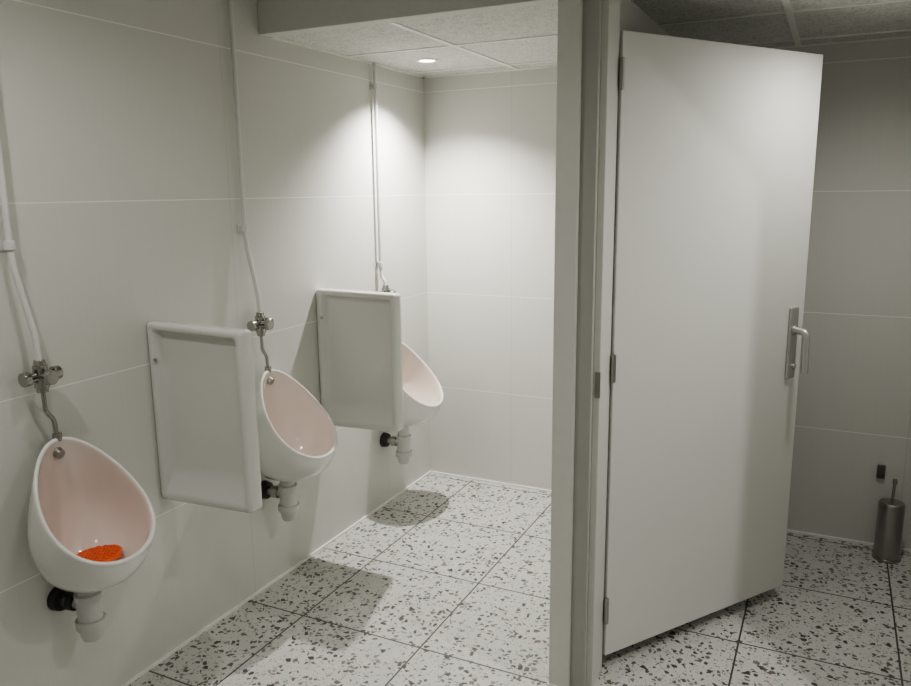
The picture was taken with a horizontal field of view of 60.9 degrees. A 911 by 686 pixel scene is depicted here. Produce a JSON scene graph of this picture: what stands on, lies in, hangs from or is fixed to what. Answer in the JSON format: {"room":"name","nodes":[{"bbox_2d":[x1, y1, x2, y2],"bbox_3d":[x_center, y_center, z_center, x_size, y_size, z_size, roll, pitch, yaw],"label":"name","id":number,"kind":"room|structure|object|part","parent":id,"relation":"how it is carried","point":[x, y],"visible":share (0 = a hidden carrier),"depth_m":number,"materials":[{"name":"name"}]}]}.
{"room":"public restroom","nodes":[
{"label":"public restroom","id":0,"kind":"room"},
{"bbox_2d":[0,0,429,685],"bbox_3d":[-1.249,-0.059,2.187,0.120,2.500,4.986,5,12,25],"label":"wall","id":1,"kind":"structure","parent":0,"point":[118,138],"depth_m":2.62,"materials":[{"name":"tile"}]},
{"bbox_2d":[0,140,62,441],"bbox_3d":[-1.161,-0.493,2.046,0.095,1.596,0.112,5,12,25],"label":"pipe","id":2,"kind":"object","parent":1,"relation":"attached to","point":[42,377],"visible":0.99,"depth_m":2.12,"materials":[{"name":"white plastic"}]},
{"bbox_2d":[27,437,155,642],"bbox_3d":[-1.041,0.581,2.230,0.312,0.615,0.325,5,12,25],"label":"urinal","id":3,"kind":"object","parent":1,"relation":"attached to","point":[91,525],"visible":1,"depth_m":2.27,"materials":[{"name":"white ceramic"}]},
{"bbox_2d":[147,320,261,512],"bbox_3d":[-0.820,0.243,2.532,0.397,0.614,0.062,5,12,25],"label":"divider","id":4,"kind":"object","parent":1,"relation":"attached to","point":[203,380],"visible":1,"depth_m":2.52,"materials":[{"name":"ceramic"}]},
{"bbox_2d":[228,0,273,372],"bbox_3d":[-0.755,-0.659,2.866,0.095,1.596,0.112,5,12,25],"label":"pipe","id":5,"kind":"object","parent":1,"relation":"attached to","point":[261,324],"visible":0.98,"depth_m":2.88,"materials":[{"name":"white plastic"}]},
{"bbox_2d":[121,471,430,685],"bbox_3d":[-1.182,1.169,2.390,0.008,0.010,4.766,5,12,25],"label":"baseboard","id":6,"kind":"structure","parent":1,"relation":"attached to","point":[220,618],"depth_m":3.14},
{"bbox_2d":[256,369,337,520],"bbox_3d":[-0.632,0.414,3.056,0.312,0.615,0.325,5,12,25],"label":"urinal","id":7,"kind":"object","parent":1,"relation":"attached to","point":[298,439],"visible":0.97,"depth_m":3.10,"materials":[{"name":"white ceramic"}]},
{"bbox_2d":[316,288,403,431],"bbox_3d":[-0.414,0.077,3.352,0.397,0.614,0.062,5,12,25],"label":"divider","id":8,"kind":"object","parent":1,"relation":"attached to","point":[360,334],"visible":0.91,"depth_m":3.34,"materials":[{"name":"plastic"}]},
{"bbox_2d":[369,62,395,292],"bbox_3d":[-0.344,-0.672,3.721,0.095,1.284,0.112,5,12,25],"label":"pipe","id":9,"kind":"object","parent":1,"relation":"attached to","point":[374,87],"visible":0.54,"depth_m":3.70,"materials":[{"name":"white plastic"}]},
{"bbox_2d":[380,342,443,463],"bbox_3d":[-0.223,0.301,3.891,0.312,0.645,0.325,5,12,25],"label":"urinal","id":10,"kind":"object","parent":1,"relation":"attached to","point":[423,395],"visible":0.61,"depth_m":3.95,"materials":[{"name":"white ceramic"}]},
{"bbox_2d":[402,342,443,425],"bbox_3d":[-0.224,0.199,3.871,0.312,0.438,0.326,5,12,25],"label":"bowl","id":11,"kind":"object","parent":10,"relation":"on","point":[423,395],"depth_m":3.97,"materials":[{"name":"white ceramic"}]},
{"bbox_2d":[128,473,910,685],"bbox_3d":[0.249,1.340,1.727,3.420,0.100,4.986,5,12,25],"label":"floor","id":12,"kind":"structure","parent":0,"point":[447,583],"depth_m":2.93,"materials":[{"name":"tile"}]},
{"bbox_2d":[872,479,905,563],"bbox_3d":[1.885,0.763,3.360,0.112,0.365,0.112,5,12,25],"label":"toilet brush","id":13,"kind":"object","parent":12,"relation":"on","point":[890,511],"visible":1,"depth_m":3.33,"materials":[{"name":"metal"}]},
{"bbox_3d":[1.884,0.689,3.345,0.099,0.007,0.099,5,12,25],"label":"lid","id":14,"kind":"part","parent":13,"relation":"part of","materials":[{"name":"metal"}]},
{"bbox_3d":[1.887,0.635,3.333,0.019,0.103,0.018,5,12,25],"label":"handle rod","id":15,"kind":"part","parent":13,"relation":"part of","materials":[{"name":"metal"}]},
{"bbox_2d":[276,0,910,75],"bbox_3d":[0.688,-1.220,2.966,2.520,0.060,1.266,5,12,25],"label":"ceiling","id":16,"kind":"structure","parent":0,"point":[537,20],"depth_m":2.93,"materials":[{"name":"tile"}]},
{"bbox_2d":[257,0,557,36],"bbox_3d":[-0.118,-1.270,2.620,1.360,0.316,0.060,5,12,26],"label":"bulkhead","id":17,"kind":"object","parent":16,"relation":"attached to","point":[275,17],"depth_m":2.73,"materials":[{"name":"paint"}]},
{"bbox_2d":[416,58,438,62],"bbox_3d":[-0.130,-1.291,3.546,0.106,0.007,0.106,5,12,25],"label":"recessed light","id":18,"kind":"object","parent":16,"relation":"in","point":[422,60],"visible":1,"depth_m":3.54,"materials":[{"name":"white"}]},
{"bbox_2d":[269,0,910,77],"bbox_3d":[0.691,-1.190,2.979,2.520,0.008,1.251,5,12,25],"label":"grid","id":19,"kind":"object","parent":16,"relation":"attached to","point":[789,12],"visible":0.67,"depth_m":3.14,"materials":[{"name":"white metal"}]},
{"bbox_2d":[585,0,620,685],"bbox_3d":[0.425,0.048,2.376,0.065,2.180,0.145,5,12,26],"label":"door jamb","id":20,"kind":"structure","parent":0,"point":[610,9],"depth_m":2.33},
{"bbox_2d":[620,0,670,35],"bbox_3d":[0.715,-0.091,3.045,0.070,2.188,1.506,5,12,26],"label":"wall","id":21,"kind":"structure","parent":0,"point":[632,18],"depth_m":2.53,"materials":[{"name":"white paint"}]},
{"bbox_2d":[570,0,600,685],"bbox_3d":[0.383,0.061,2.312,0.047,2.180,0.010,5,12,26],"label":"door frame","id":22,"kind":"structure","parent":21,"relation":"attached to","point":[591,8],"depth_m":2.29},
{"bbox_2d":[423,38,910,548],"bbox_3d":[1.352,-0.365,3.596,3.300,2.500,0.120,5,12,25],"label":"wall","id":23,"kind":"structure","parent":0,"point":[490,138],"depth_m":3.64,"materials":[{"name":"tile"}]},
{"bbox_2d":[431,471,550,492],"bbox_3d":[0.442,0.794,4.208,1.292,0.010,0.008,5,12,25],"label":"baseboard","id":24,"kind":"structure","parent":23,"relation":"attached to","point":[435,472],"depth_m":4.32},
{"bbox_2d":[876,465,885,478],"bbox_3d":[1.887,0.572,3.437,0.032,0.060,0.026,5,12,25],"label":"door stop","id":25,"kind":"object","parent":23,"relation":"attached to","point":[880,468],"visible":1,"depth_m":3.43,"materials":[{"name":"brown rubber"}]},
{"bbox_3d":[1.216,-0.043,1.963,1.890,2.500,0.100,5,12,26],"label":"wall","id":26,"kind":"structure","parent":0,"visible":0},
{"bbox_2d":[549,0,582,685],"bbox_3d":[0.348,-0.108,2.343,0.068,2.500,0.125,5,12,25],"label":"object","id":27,"kind":"structure","parent":26,"relation":"attached to","point":[570,12],"depth_m":2.30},
{"bbox_3d":[0.348,-0.108,2.343,0.068,2.500,0.125,5,12,25],"label":"post","id":28,"kind":"part","parent":27,"relation":"part of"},
{"bbox_2d":[594,372,600,397],"bbox_3d":[0.428,0.127,2.337,0.017,0.080,0.002,5,12,25],"label":"strike plate","id":29,"kind":"object","parent":26,"relation":"attached to","point":[597,374],"visible":1,"depth_m":2.33,"materials":[{"name":"metal"}]},
{"bbox_2d":[602,30,822,654],"bbox_3d":[0.896,0.032,2.638,0.932,2.000,0.115,-7,13,-30],"label":"leaf","id":30,"kind":"object","parent":26,"relation":"attached to","point":[716,145],"depth_m":2.61,"materials":[{"name":"white laminate"}]},
{"bbox_3d":[0.503,0.893,2.583,0.016,0.090,0.016,-7,13,-30],"label":"hinge","id":31,"kind":"part","parent":30,"relation":"part of","materials":[{"name":"silver metal"}]},
{"bbox_3d":[0.494,0.079,2.423,0.016,0.090,0.016,-7,13,-30],"label":"hinge","id":32,"kind":"part","parent":30,"relation":"part of","materials":[{"name":"silver metal"}]},
{"bbox_3d":[0.484,-0.785,2.254,0.016,0.090,0.016,-7,13,-30],"label":"hinge","id":33,"kind":"part","parent":30,"relation":"part of","materials":[{"name":"silver metal"}]},
{"bbox_2d":[785,307,798,378],"bbox_3d":[1.238,-0.001,2.850,0.046,0.265,0.011,-7,13,-30],"label":"plate","id":34,"kind":"object","parent":30,"relation":"attached to","point":[794,311],"depth_m":2.84,"materials":[{"name":"silver metal"}]},
{"bbox_3d":[1.259,0.025,2.827,0.026,0.163,0.070,-7,13,-30],"label":"handle","id":35,"kind":"part","parent":30,"relation":"part of","materials":[{"name":"silver metal"}]},
{"bbox_3d":[1.259,0.025,2.827,0.026,0.163,0.070,-7,13,-30],"label":"lever","id":36,"kind":"part","parent":30,"relation":"part of","materials":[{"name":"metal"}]},
{"bbox_2d":[787,529,910,551],"bbox_3d":[1.603,0.890,3.652,1.150,0.010,0.008,5,12,25],"label":"baseboard","id":37,"kind":"structure","parent":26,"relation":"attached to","point":[788,530],"depth_m":3.58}
]}

